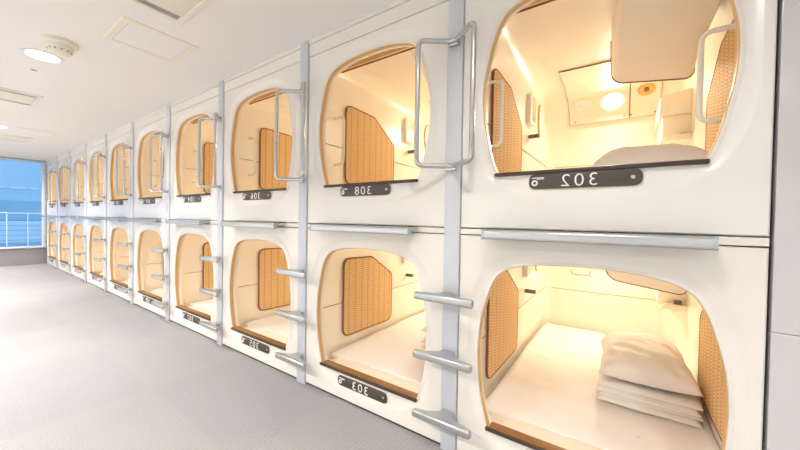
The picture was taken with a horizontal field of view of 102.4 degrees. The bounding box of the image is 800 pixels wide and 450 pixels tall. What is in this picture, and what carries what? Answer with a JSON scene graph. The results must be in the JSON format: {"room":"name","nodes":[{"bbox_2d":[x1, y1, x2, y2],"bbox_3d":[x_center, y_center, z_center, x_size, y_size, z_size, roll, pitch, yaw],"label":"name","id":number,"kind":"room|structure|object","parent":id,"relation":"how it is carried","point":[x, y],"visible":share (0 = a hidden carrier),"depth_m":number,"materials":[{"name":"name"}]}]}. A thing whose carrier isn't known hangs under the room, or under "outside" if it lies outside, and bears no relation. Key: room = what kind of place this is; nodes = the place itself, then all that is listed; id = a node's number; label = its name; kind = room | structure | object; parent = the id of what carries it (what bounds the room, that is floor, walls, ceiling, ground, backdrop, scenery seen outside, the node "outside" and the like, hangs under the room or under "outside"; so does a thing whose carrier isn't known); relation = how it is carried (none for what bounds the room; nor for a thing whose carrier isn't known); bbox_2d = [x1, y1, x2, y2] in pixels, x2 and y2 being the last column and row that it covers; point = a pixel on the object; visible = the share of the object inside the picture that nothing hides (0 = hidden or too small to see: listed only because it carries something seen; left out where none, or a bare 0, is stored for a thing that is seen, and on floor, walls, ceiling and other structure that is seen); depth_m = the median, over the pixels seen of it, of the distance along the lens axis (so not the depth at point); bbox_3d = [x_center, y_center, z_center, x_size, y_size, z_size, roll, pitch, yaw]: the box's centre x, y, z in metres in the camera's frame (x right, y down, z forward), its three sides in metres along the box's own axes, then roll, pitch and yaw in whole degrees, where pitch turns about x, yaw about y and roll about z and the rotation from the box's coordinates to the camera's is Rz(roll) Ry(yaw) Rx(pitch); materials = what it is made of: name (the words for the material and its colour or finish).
{"room":"capsule hotel","nodes":[
{"label":"capsule hotel","id":0,"kind":"room"},
{"bbox_2d":[0,162,52,266],"bbox_3d":[-8.034,-0.263,6.345,0.100,2.184,5.400,2,1,35],"label":"wall","id":1,"kind":"structure","parent":0,"point":[20,256],"depth_m":6.66,"materials":[{"name":"white paint"}]},
{"bbox_2d":[0,156,44,161],"bbox_3d":[-8.509,-1.337,5.440,0.102,0.022,3.380,2,1,35],"label":"trim","id":2,"kind":"structure","parent":1,"relation":"attached to","point":[0,156],"depth_m":6.53,"materials":[{"name":"grey metal"}]},
{"bbox_2d":[0,158,45,248],"bbox_3d":[-8.575,-0.433,5.503,0.100,1.835,3.400,2,1,35],"label":"window","id":3,"kind":"structure","parent":1,"relation":"in","point":[43,164],"depth_m":6.84,"materials":[{"name":"white metal"}]},
{"bbox_2d":[0,263,763,449],"bbox_3d":[-2.819,1.025,2.744,12.830,0.100,5.400,2,1,35],"label":"floor","id":4,"kind":"structure","parent":0,"point":[83,366],"depth_m":1.97,"materials":[{"name":"grey carpet"}]},
{"bbox_2d":[46,156,57,268],"bbox_3d":[-6.695,-0.238,6.206,0.285,2.183,0.142,2,1,35],"label":"ladder","id":5,"kind":"object","parent":4,"relation":"on","point":[49,172],"visible":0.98,"depth_m":6.22,"materials":[{"name":"metal"}]},
{"bbox_2d":[47,217,63,266],"bbox_3d":[-6.579,0.309,7.318,0.972,1.030,1.861,2,1,35],"label":"capsule","id":6,"kind":"object","parent":4,"relation":"on","point":[51,222],"visible":0.2,"depth_m":6.80,"materials":[{"name":"white plastic"}]},
{"bbox_2d":[47,163,55,215],"bbox_3d":[-6.562,-0.747,7.301,0.972,1.098,1.861,2,1,35],"label":"capsule","id":7,"kind":"object","parent":6,"relation":"on","point":[51,206],"visible":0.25,"depth_m":6.77,"materials":[{"name":"white plastic"}]},
{"bbox_2d":[58,217,68,272],"bbox_3d":[-5.716,0.333,6.721,0.972,1.030,1.861,2,1,35],"label":"capsule","id":8,"kind":"object","parent":4,"relation":"on","point":[63,224],"visible":0.23,"depth_m":6.20,"materials":[{"name":"white plastic"}]},
{"bbox_2d":[58,150,71,274],"bbox_3d":[-5.832,-0.214,5.609,0.285,2.183,0.142,2,1,35],"label":"ladder","id":9,"kind":"object","parent":4,"relation":"on","point":[63,167],"visible":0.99,"depth_m":5.62,"materials":[{"name":"metal"}]},
{"bbox_2d":[71,216,83,279],"bbox_3d":[-4.853,0.357,6.124,0.972,1.030,1.861,2,1,35],"label":"capsule","id":10,"kind":"object","parent":4,"relation":"on","point":[77,225],"visible":0.22,"depth_m":5.61,"materials":[{"name":"white plastic"}]},
{"bbox_2d":[73,143,87,281],"bbox_3d":[-4.968,-0.190,5.012,0.285,2.183,0.142,2,1,35],"label":"ladder","id":11,"kind":"object","parent":4,"relation":"on","point":[84,253],"visible":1,"depth_m":5.03,"materials":[{"name":"metal"}]},
{"bbox_2d":[91,134,107,291],"bbox_3d":[-4.105,-0.166,4.414,0.285,2.183,0.142,2,1,35],"label":"ladder","id":12,"kind":"object","parent":4,"relation":"on","point":[104,239],"visible":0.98,"depth_m":4.43,"materials":[{"name":"metal"}]},
{"bbox_2d":[87,217,117,288],"bbox_3d":[-3.989,0.381,5.527,0.972,1.030,1.861,2,1,35],"label":"capsule","id":13,"kind":"object","parent":4,"relation":"on","point":[95,228],"visible":0.25,"depth_m":5.01,"materials":[{"name":"white plastic"}]},
{"bbox_2d":[116,121,134,303],"bbox_3d":[-3.242,-0.141,3.817,0.285,2.183,0.142,2,1,35],"label":"ladder","id":14,"kind":"object","parent":4,"relation":"on","point":[131,266],"visible":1,"depth_m":3.83,"materials":[{"name":"metal"}]},
{"bbox_2d":[107,217,145,300],"bbox_3d":[-3.126,0.405,4.930,0.972,1.030,1.861,2,1,35],"label":"capsule","id":15,"kind":"object","parent":4,"relation":"on","point":[117,231],"visible":0.28,"depth_m":4.42,"materials":[{"name":"white plastic"}]},
{"bbox_2d":[134,218,184,316],"bbox_3d":[-2.263,0.429,4.333,0.972,1.030,1.861,2,1,35],"label":"capsule","id":16,"kind":"object","parent":4,"relation":"on","point":[147,236],"visible":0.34,"depth_m":3.82,"materials":[{"name":"white plastic"}]},
{"bbox_2d":[150,288,162,296],"bbox_3d":[-2.250,0.821,4.346,0.890,0.069,1.715,2,1,35],"label":"mattress","id":17,"kind":"object","parent":16,"relation":"in","point":[158,291],"visible":0.02,"depth_m":3.90,"materials":[{"name":"white fabric"}]},
{"bbox_2d":[149,104,170,320],"bbox_3d":[-2.378,-0.117,3.220,0.285,2.183,0.142,2,1,35],"label":"ladder","id":18,"kind":"object","parent":4,"relation":"on","point":[167,136],"visible":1,"depth_m":3.24,"materials":[{"name":"metal"}]},
{"bbox_2d":[170,219,217,340],"bbox_3d":[-1.399,0.453,3.736,0.972,1.030,1.861,2,1,35],"label":"capsule","id":19,"kind":"object","parent":4,"relation":"on","point":[188,273],"visible":0.34,"depth_m":3.23,"materials":[{"name":"white plastic"}]},
{"bbox_2d":[170,96,217,219],"bbox_3d":[-1.382,-0.603,3.719,0.972,1.098,1.861,2,1,35],"label":"capsule","id":20,"kind":"object","parent":19,"relation":"on","point":[190,201],"visible":0.38,"depth_m":3.20,"materials":[{"name":"white plastic"}]},
{"bbox_2d":[190,115,208,122],"bbox_3d":[-1.815,-1.056,3.073,0.800,0.044,0.044,2,1,35],"label":"roller blind","id":21,"kind":"object","parent":20,"relation":"hanging from","point":[196,120],"depth_m":3.21,"materials":[{"name":"fabric"}]},
{"bbox_2d":[187,299,212,314],"bbox_3d":[-1.386,0.845,3.749,0.890,0.069,1.715,2,1,35],"label":"mattress","id":22,"kind":"object","parent":19,"relation":"in","point":[205,306],"visible":0.05,"depth_m":3.28,"materials":[{"name":"white fabric"}]},
{"bbox_2d":[197,80,224,345],"bbox_3d":[-1.515,-0.093,2.623,0.285,2.183,0.142,2,1,35],"label":"ladder","id":23,"kind":"object","parent":4,"relation":"on","point":[217,326],"visible":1,"depth_m":2.64,"materials":[{"name":"metal"}]},
{"bbox_2d":[223,221,326,376],"bbox_3d":[-0.536,0.477,3.139,0.972,1.030,1.861,2,1,35],"label":"capsule","id":24,"kind":"object","parent":4,"relation":"on","point":[252,287],"visible":0.37,"depth_m":2.63,"materials":[{"name":"white plastic"}]},
{"bbox_2d":[224,62,299,222],"bbox_3d":[-0.518,-0.579,3.121,0.972,1.098,1.861,2,1,35],"label":"capsule","id":25,"kind":"object","parent":24,"relation":"on","point":[252,192],"visible":0.38,"depth_m":2.60,"materials":[{"name":"white plastic"}]},
{"bbox_2d":[248,91,275,103],"bbox_3d":[-0.952,-1.032,2.476,0.800,0.044,0.044,2,1,35],"label":"roller blind","id":26,"kind":"object","parent":25,"relation":"hanging from","point":[271,94],"depth_m":2.56,"materials":[{"name":"fabric"}]},
{"bbox_2d":[243,310,289,343],"bbox_3d":[-0.523,0.869,3.152,0.890,0.069,1.715,2,1,35],"label":"mattress","id":27,"kind":"object","parent":24,"relation":"in","point":[275,327],"visible":0.06,"depth_m":2.69,"materials":[{"name":"white fabric"}]},
{"bbox_2d":[274,41,309,383],"bbox_3d":[-0.652,-0.069,2.026,0.285,2.183,0.142,2,1,35],"label":"ladder","id":28,"kind":"object","parent":4,"relation":"on","point":[298,359],"visible":1,"depth_m":2.04,"materials":[{"name":"metal"}]},
{"bbox_2d":[306,224,488,442],"bbox_3d":[0.327,0.501,2.542,0.972,1.030,1.861,2,1,35],"label":"capsule","id":29,"kind":"object","parent":4,"relation":"on","point":[360,285],"visible":0.52,"depth_m":2.01,"materials":[{"name":"plastic"}]},
{"bbox_2d":[330,310,425,392],"bbox_3d":[0.341,0.893,2.555,0.890,0.069,1.715,2,1,35],"label":"mattress","id":30,"kind":"object","parent":29,"relation":"in","point":[386,354],"visible":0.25,"depth_m":2.18,"materials":[{"name":"white fabric"}]},
{"bbox_2d":[420,336,425,349],"bbox_3d":[0.459,0.825,2.345,0.411,0.090,0.535,2,1,35],"label":"duvet","id":31,"kind":"object","parent":30,"relation":"on","point":[424,339],"visible":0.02,"depth_m":2.24,"materials":[{"name":"white fabric"}]},
{"bbox_2d":[308,1,448,226],"bbox_3d":[0.345,-0.554,2.524,0.972,1.098,1.861,2,1,35],"label":"capsule","id":32,"kind":"object","parent":29,"relation":"on","point":[362,169],"visible":0.58,"depth_m":2.00,"materials":[{"name":"plastic"}]},
{"bbox_2d":[342,47,411,71],"bbox_3d":[-0.089,-1.008,1.879,0.800,0.044,0.044,2,1,35],"label":"roller blind","id":33,"kind":"object","parent":32,"relation":"hanging from","point":[380,56],"depth_m":1.90,"materials":[{"name":"fabric"}]},
{"bbox_2d":[403,118,414,144],"bbox_3d":[0.089,-0.855,2.924,0.034,0.234,0.160,2,1,35],"label":"wall mirror","id":34,"kind":"object","parent":32,"relation":"attached to","point":[408,123],"depth_m":2.88,"materials":[{"name":"plastic"}]},
{"bbox_2d":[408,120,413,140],"bbox_3d":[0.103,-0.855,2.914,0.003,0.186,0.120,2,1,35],"label":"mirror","id":35,"kind":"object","parent":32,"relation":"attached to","point":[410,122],"depth_m":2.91,"materials":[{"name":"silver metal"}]},
{"bbox_2d":[401,257,409,263],"bbox_3d":[0.071,0.234,2.942,0.034,0.234,0.160,2,1,35],"label":"wall mirror","id":36,"kind":"object","parent":29,"relation":"attached to","point":[403,261],"depth_m":2.89,"materials":[{"name":"plastic"}]},
{"bbox_2d":[412,0,476,449],"bbox_3d":[0.211,-0.045,1.429,0.285,2.183,0.142,2,1,35],"label":"ladder","id":37,"kind":"object","parent":4,"relation":"on","point":[445,418],"visible":1,"depth_m":1.45,"materials":[{"name":"metal"}]},
{"bbox_2d":[456,228,768,449],"bbox_3d":[1.182,0.525,1.950,0.952,1.030,1.861,2,1,35],"label":"capsule","id":38,"kind":"object","parent":4,"relation":"on","point":[711,305],"visible":0.62,"depth_m":1.41,"materials":[{"name":"plastic"}]},
{"bbox_2d":[523,266,532,277],"bbox_3d":[0.934,0.259,2.345,0.034,0.234,0.160,2,1,35],"label":"wall mirror","id":39,"kind":"object","parent":38,"relation":"attached to","point":[527,271],"depth_m":2.29,"materials":[{"name":"plastic"}]},
{"bbox_2d":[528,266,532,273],"bbox_3d":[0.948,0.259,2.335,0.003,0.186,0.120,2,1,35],"label":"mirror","id":40,"kind":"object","parent":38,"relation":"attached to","point":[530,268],"depth_m":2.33,"materials":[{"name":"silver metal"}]},
{"bbox_2d":[486,322,719,449],"bbox_3d":[1.204,0.917,1.958,0.890,0.069,1.715,2,1,35],"label":"mattress","id":41,"kind":"object","parent":38,"relation":"in","point":[549,393],"visible":0.61,"depth_m":1.59,"materials":[{"name":"beige fabric"}]},
{"bbox_2d":[597,354,702,427],"bbox_3d":[1.323,0.848,1.749,0.415,0.092,0.539,2,1,35],"label":"duvet","id":42,"kind":"object","parent":41,"relation":"on","point":[679,407],"visible":0.47,"depth_m":1.54,"materials":[{"name":"white fabric"}]},
{"bbox_2d":[599,332,703,396],"bbox_3d":[1.319,0.708,1.747,0.396,0.192,0.530,2,1,33],"label":"pillow","id":43,"kind":"object","parent":42,"relation":"on","point":[651,360],"visible":1,"depth_m":1.59,"materials":[{"name":"white fabric"}]},
{"bbox_2d":[461,0,777,235],"bbox_3d":[1.200,-0.531,1.933,0.952,1.098,1.861,2,1,35],"label":"capsule","id":44,"kind":"object","parent":38,"relation":"on","point":[562,85],"visible":0.98,"depth_m":1.41,"materials":[{"name":"plastic"}]},
{"bbox_2d":[526,93,536,127],"bbox_3d":[0.952,-0.831,2.327,0.034,0.234,0.160,2,1,35],"label":"wall mirror","id":45,"kind":"object","parent":44,"relation":"attached to","point":[531,100],"depth_m":2.27,"materials":[{"name":"plastic"}]},
{"bbox_2d":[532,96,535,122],"bbox_3d":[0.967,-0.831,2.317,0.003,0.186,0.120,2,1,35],"label":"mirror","id":46,"kind":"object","parent":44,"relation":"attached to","point":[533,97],"depth_m":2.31,"materials":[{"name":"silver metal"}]},
{"bbox_2d":[523,0,547,8],"bbox_3d":[0.775,-0.984,1.282,0.800,0.044,0.044,2,1,35],"label":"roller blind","id":47,"kind":"object","parent":44,"relation":"hanging from","point":[537,3],"depth_m":1.41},
{"bbox_2d":[577,101,589,110],"bbox_3d":[1.499,-0.973,2.623,0.100,0.065,0.081,2,1,35],"label":"speaker grille","id":48,"kind":"object","parent":44,"relation":"attached to","point":[581,105],"depth_m":2.62,"materials":[{"name":"white plastic"}]},
{"bbox_2d":[599,91,626,110],"bbox_3d":[1.659,-0.967,2.511,0.180,0.117,0.146,2,1,35],"label":"reading lamp","id":49,"kind":"object","parent":44,"relation":"attached to","point":[608,100],"depth_m":2.51,"materials":[{"name":"beige plastic"}]},
{"bbox_2d":[638,83,655,95],"bbox_3d":[1.806,-0.995,2.353,0.104,0.070,0.086,2,1,35],"label":"power socket","id":50,"kind":"object","parent":44,"relation":"attached to","point":[644,89],"depth_m":2.35,"materials":[{"name":"orange plastic"}]},
{"bbox_2d":[664,133,691,144],"bbox_3d":[1.875,-0.560,2.188,0.132,0.039,0.360,2,1,35],"label":"wall shelf","id":51,"kind":"object","parent":44,"relation":"attached to","point":[677,138],"depth_m":2.06,"materials":[{"name":"beige plastic"}]},
{"bbox_3d":[1.222,-0.173,1.940,0.890,0.069,1.715,2,1,35],"label":"mattress","id":52,"kind":"object","parent":44,"relation":"in","visible":0},
{"bbox_2d":[593,143,707,165],"bbox_3d":[1.195,-0.292,1.566,0.460,0.197,0.380,2,1,35],"label":"pillow","id":53,"kind":"object","parent":52,"relation":"on","point":[660,152],"visible":0.48,"depth_m":1.43,"materials":[{"name":"white fabric"}]},
{"bbox_2d":[659,302,686,311],"bbox_3d":[1.857,0.530,2.206,0.132,0.039,0.360,2,1,35],"label":"wall shelf","id":54,"kind":"object","parent":38,"relation":"attached to","point":[677,306],"depth_m":2.06,"materials":[{"name":"white plastic"}]},
{"bbox_2d":[674,300,681,304],"bbox_3d":[1.787,0.499,2.069,0.038,0.026,0.035,2,1,35],"label":"switch","id":55,"kind":"object","parent":38,"relation":"attached to","point":[676,302],"depth_m":2.06,"materials":[{"name":"black plastic"}]},
{"bbox_2d":[0,0,777,160],"bbox_3d":[-2.781,-1.258,2.707,12.830,0.100,5.400,2,1,35],"label":"ceiling","id":56,"kind":"structure","parent":0,"point":[105,86],"depth_m":2.25,"materials":[{"name":"white paint"}]},
{"bbox_2d":[0,133,32,142],"bbox_3d":[-5.769,-1.285,4.689,0.500,0.013,0.500,2,1,35],"label":"ceiling vent","id":57,"kind":"object","parent":56,"relation":"in","point":[2,136],"visible":1,"depth_m":4.75,"materials":[{"name":"beige plastic"}]},
{"bbox_2d":[0,87,43,106],"bbox_3d":[-3.742,-1.224,2.998,0.500,0.013,0.505,2,1,35],"label":"ceiling vent","id":58,"kind":"object","parent":56,"relation":"in","point":[7,95],"visible":1,"depth_m":3.07,"materials":[{"name":"beige plastic"}]},
{"bbox_2d":[25,67,42,72],"bbox_3d":[-2.846,-1.204,2.500,0.096,0.006,0.096,2,1,35],"label":"ceiling sensor","id":59,"kind":"object","parent":56,"relation":"attached to","point":[26,68],"visible":1,"depth_m":2.50,"materials":[{"name":"white plastic"}]},
{"bbox_2d":[14,127,59,138],"bbox_3d":[-5.042,-1.273,4.467,0.490,0.006,0.373,2,1,35],"label":"access hatch","id":60,"kind":"object","parent":56,"relation":"attached to","point":[25,131],"visible":1,"depth_m":4.46,"materials":[{"name":"beige plastic"}]},
{"bbox_2d":[20,48,64,63],"bbox_3d":[-2.527,-1.194,2.276,0.212,0.008,0.212,2,1,35],"label":"recessed light","id":61,"kind":"object","parent":56,"relation":"in","point":[37,54],"visible":0.99,"depth_m":2.26,"materials":[{"name":"white plastic"}]},
{"bbox_2d":[40,34,77,57],"bbox_3d":[-2.205,-1.145,2.084,0.170,0.090,0.170,2,1,35],"label":"smoke detector","id":62,"kind":"object","parent":56,"relation":"attached to","point":[59,46],"visible":1,"depth_m":2.04,"materials":[{"name":"beige plastic"}]},
{"bbox_2d":[102,16,198,63],"bbox_3d":[-1.603,-1.177,2.078,0.395,0.006,0.395,2,1,35],"label":"access hatch","id":63,"kind":"object","parent":56,"relation":"attached to","point":[127,32],"visible":1,"depth_m":2.05,"materials":[{"name":"beige plastic"}]},
{"bbox_2d":[127,0,213,24],"bbox_3d":[-1.203,-1.157,1.519,0.500,0.013,0.500,2,1,35],"label":"ceiling vent","id":64,"kind":"object","parent":56,"relation":"in","point":[178,11],"visible":1,"depth_m":1.71,"materials":[{"name":"beige plastic"}]},
{"bbox_2d":[572,93,624,114],"bbox_3d":[1.583,-0.977,2.572,0.380,0.119,0.147,2,1,35],"label":"control panel","id":65,"kind":"object","parent":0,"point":[593,103],"depth_m":2.56,"materials":[{"name":"beige plastic"}]},
{"bbox_2d":[746,64,775,375],"bbox_3d":[-1.264,-0.128,4.946,12.830,2.184,0.100,2,1,35],"label":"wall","id":66,"kind":"structure","parent":0,"point":[775,64],"depth_m":2.25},
{"bbox_2d":[762,0,799,449],"bbox_3d":[1.980,0.002,0.301,2.206,2.184,0.050,2,1,35],"label":"wall","id":67,"kind":"structure","parent":0,"point":[781,407],"depth_m":0.90,"materials":[{"name":"white paint"}]},
{"bbox_2d":[65,216,80,218],"bbox_3d":[-5.402,-0.122,5.326,0.697,0.040,0.096,2,1,35],"label":"ledge","id":68,"kind":"object","parent":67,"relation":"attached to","point":[66,217],"visible":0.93,"depth_m":5.26,"materials":[{"name":"metal"}]},
{"bbox_2d":[81,217,101,219],"bbox_3d":[-4.539,-0.098,4.729,0.697,0.040,0.096,2,1,35],"label":"ledge","id":69,"kind":"object","parent":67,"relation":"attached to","point":[86,218],"visible":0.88,"depth_m":4.59,"materials":[{"name":"metal"}]},
{"bbox_2d":[101,217,126,220],"bbox_3d":[-3.675,-0.074,4.131,0.697,0.040,0.096,2,1,35],"label":"ledge","id":70,"kind":"object","parent":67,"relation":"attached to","point":[102,218],"visible":1,"depth_m":4.04,"materials":[{"name":"metal"}]},
{"bbox_2d":[128,218,160,222],"bbox_3d":[-2.812,-0.050,3.534,0.697,0.040,0.096,2,1,35],"label":"ledge","id":71,"kind":"object","parent":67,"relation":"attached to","point":[129,219],"visible":1,"depth_m":3.46,"materials":[{"name":"metal"}]},
{"bbox_2d":[165,219,209,224],"bbox_3d":[-1.949,-0.026,2.937,0.697,0.040,0.096,2,1,35],"label":"ledge","id":72,"kind":"object","parent":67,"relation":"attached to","point":[167,221],"visible":1,"depth_m":2.85,"materials":[{"name":"metal"}]},
{"bbox_2d":[49,264,439,444],"bbox_3d":[-3.228,0.943,3.904,10.396,0.013,0.018,2,1,35],"label":"baseboard","id":73,"kind":"structure","parent":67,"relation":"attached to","point":[49,264],"depth_m":2.04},
{"bbox_2d":[46,0,448,165],"bbox_3d":[-3.198,-1.184,3.861,10.396,0.100,0.036,2,1,35],"label":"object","id":74,"kind":"structure","parent":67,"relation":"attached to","point":[396,11],"depth_m":2.14,"materials":[{"name":"white plastic"}]},
{"bbox_2d":[220,221,285,228],"bbox_3d":[-1.085,-0.002,2.340,0.697,0.040,0.096,2,1,35],"label":"ledge","id":75,"kind":"object","parent":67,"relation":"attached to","point":[222,223],"visible":1,"depth_m":2.26,"materials":[{"name":"metal"}]},
{"bbox_2d":[309,224,417,235],"bbox_3d":[-0.222,0.022,1.743,0.697,0.040,0.096,2,1,35],"label":"ledge","id":76,"kind":"object","parent":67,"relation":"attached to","point":[393,230],"visible":1,"depth_m":1.66,"materials":[{"name":"metal"}]},
{"bbox_2d":[77,216,769,246],"bbox_3d":[-3.215,-0.070,3.882,10.396,0.025,0.030,2,1,35],"label":"trim","id":77,"kind":"structure","parent":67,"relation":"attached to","point":[723,240],"depth_m":1.17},
{"bbox_2d":[58,157,68,215],"bbox_3d":[-5.699,-0.723,6.704,0.972,1.098,1.861,2,1,35],"label":"capsule","id":78,"kind":"object","parent":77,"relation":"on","point":[63,206],"visible":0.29,"depth_m":6.17,"materials":[{"name":"white plastic"}]},
{"bbox_2d":[71,151,84,215],"bbox_3d":[-4.835,-0.699,6.107,0.972,1.098,1.861,2,1,35],"label":"capsule","id":79,"kind":"object","parent":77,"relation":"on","point":[77,205],"visible":0.24,"depth_m":5.58,"materials":[{"name":"white plastic"}]},
{"bbox_2d":[87,142,104,216],"bbox_3d":[-3.972,-0.675,5.510,0.972,1.098,1.861,2,1,35],"label":"capsule","id":80,"kind":"object","parent":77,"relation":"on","point":[95,206],"visible":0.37,"depth_m":4.97,"materials":[{"name":"white plastic"}]},
{"bbox_2d":[107,132,130,217],"bbox_3d":[-3.108,-0.651,4.913,0.972,1.098,1.861,2,1,35],"label":"capsule","id":81,"kind":"object","parent":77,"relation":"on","point":[117,205],"visible":0.26,"depth_m":4.38,"materials":[{"name":"white plastic"}]},
{"bbox_2d":[134,117,166,218],"bbox_3d":[-2.245,-0.627,4.316,0.972,1.098,1.861,2,1,35],"label":"capsule","id":82,"kind":"object","parent":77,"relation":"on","point":[147,204],"visible":0.27,"depth_m":3.78,"materials":[{"name":"white plastic"}]},
{"bbox_2d":[481,229,718,250],"bbox_3d":[0.641,0.046,1.146,0.697,0.040,0.096,2,1,35],"label":"ledge","id":83,"kind":"object","parent":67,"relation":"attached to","point":[616,239],"visible":1,"depth_m":1.06,"materials":[{"name":"metal"}]},
{"label":"outside","id":84,"kind":"structure","parent":0,"visible":0},
{"bbox_2d":[0,159,40,246],"bbox_3d":[-15.242,0.615,12.187,4.380,18.000,28.000,2,1,35],"label":"office building","id":85,"kind":"structure","parent":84,"point":[20,182],"depth_m":11.38,"materials":[{"name":"blue glass"}]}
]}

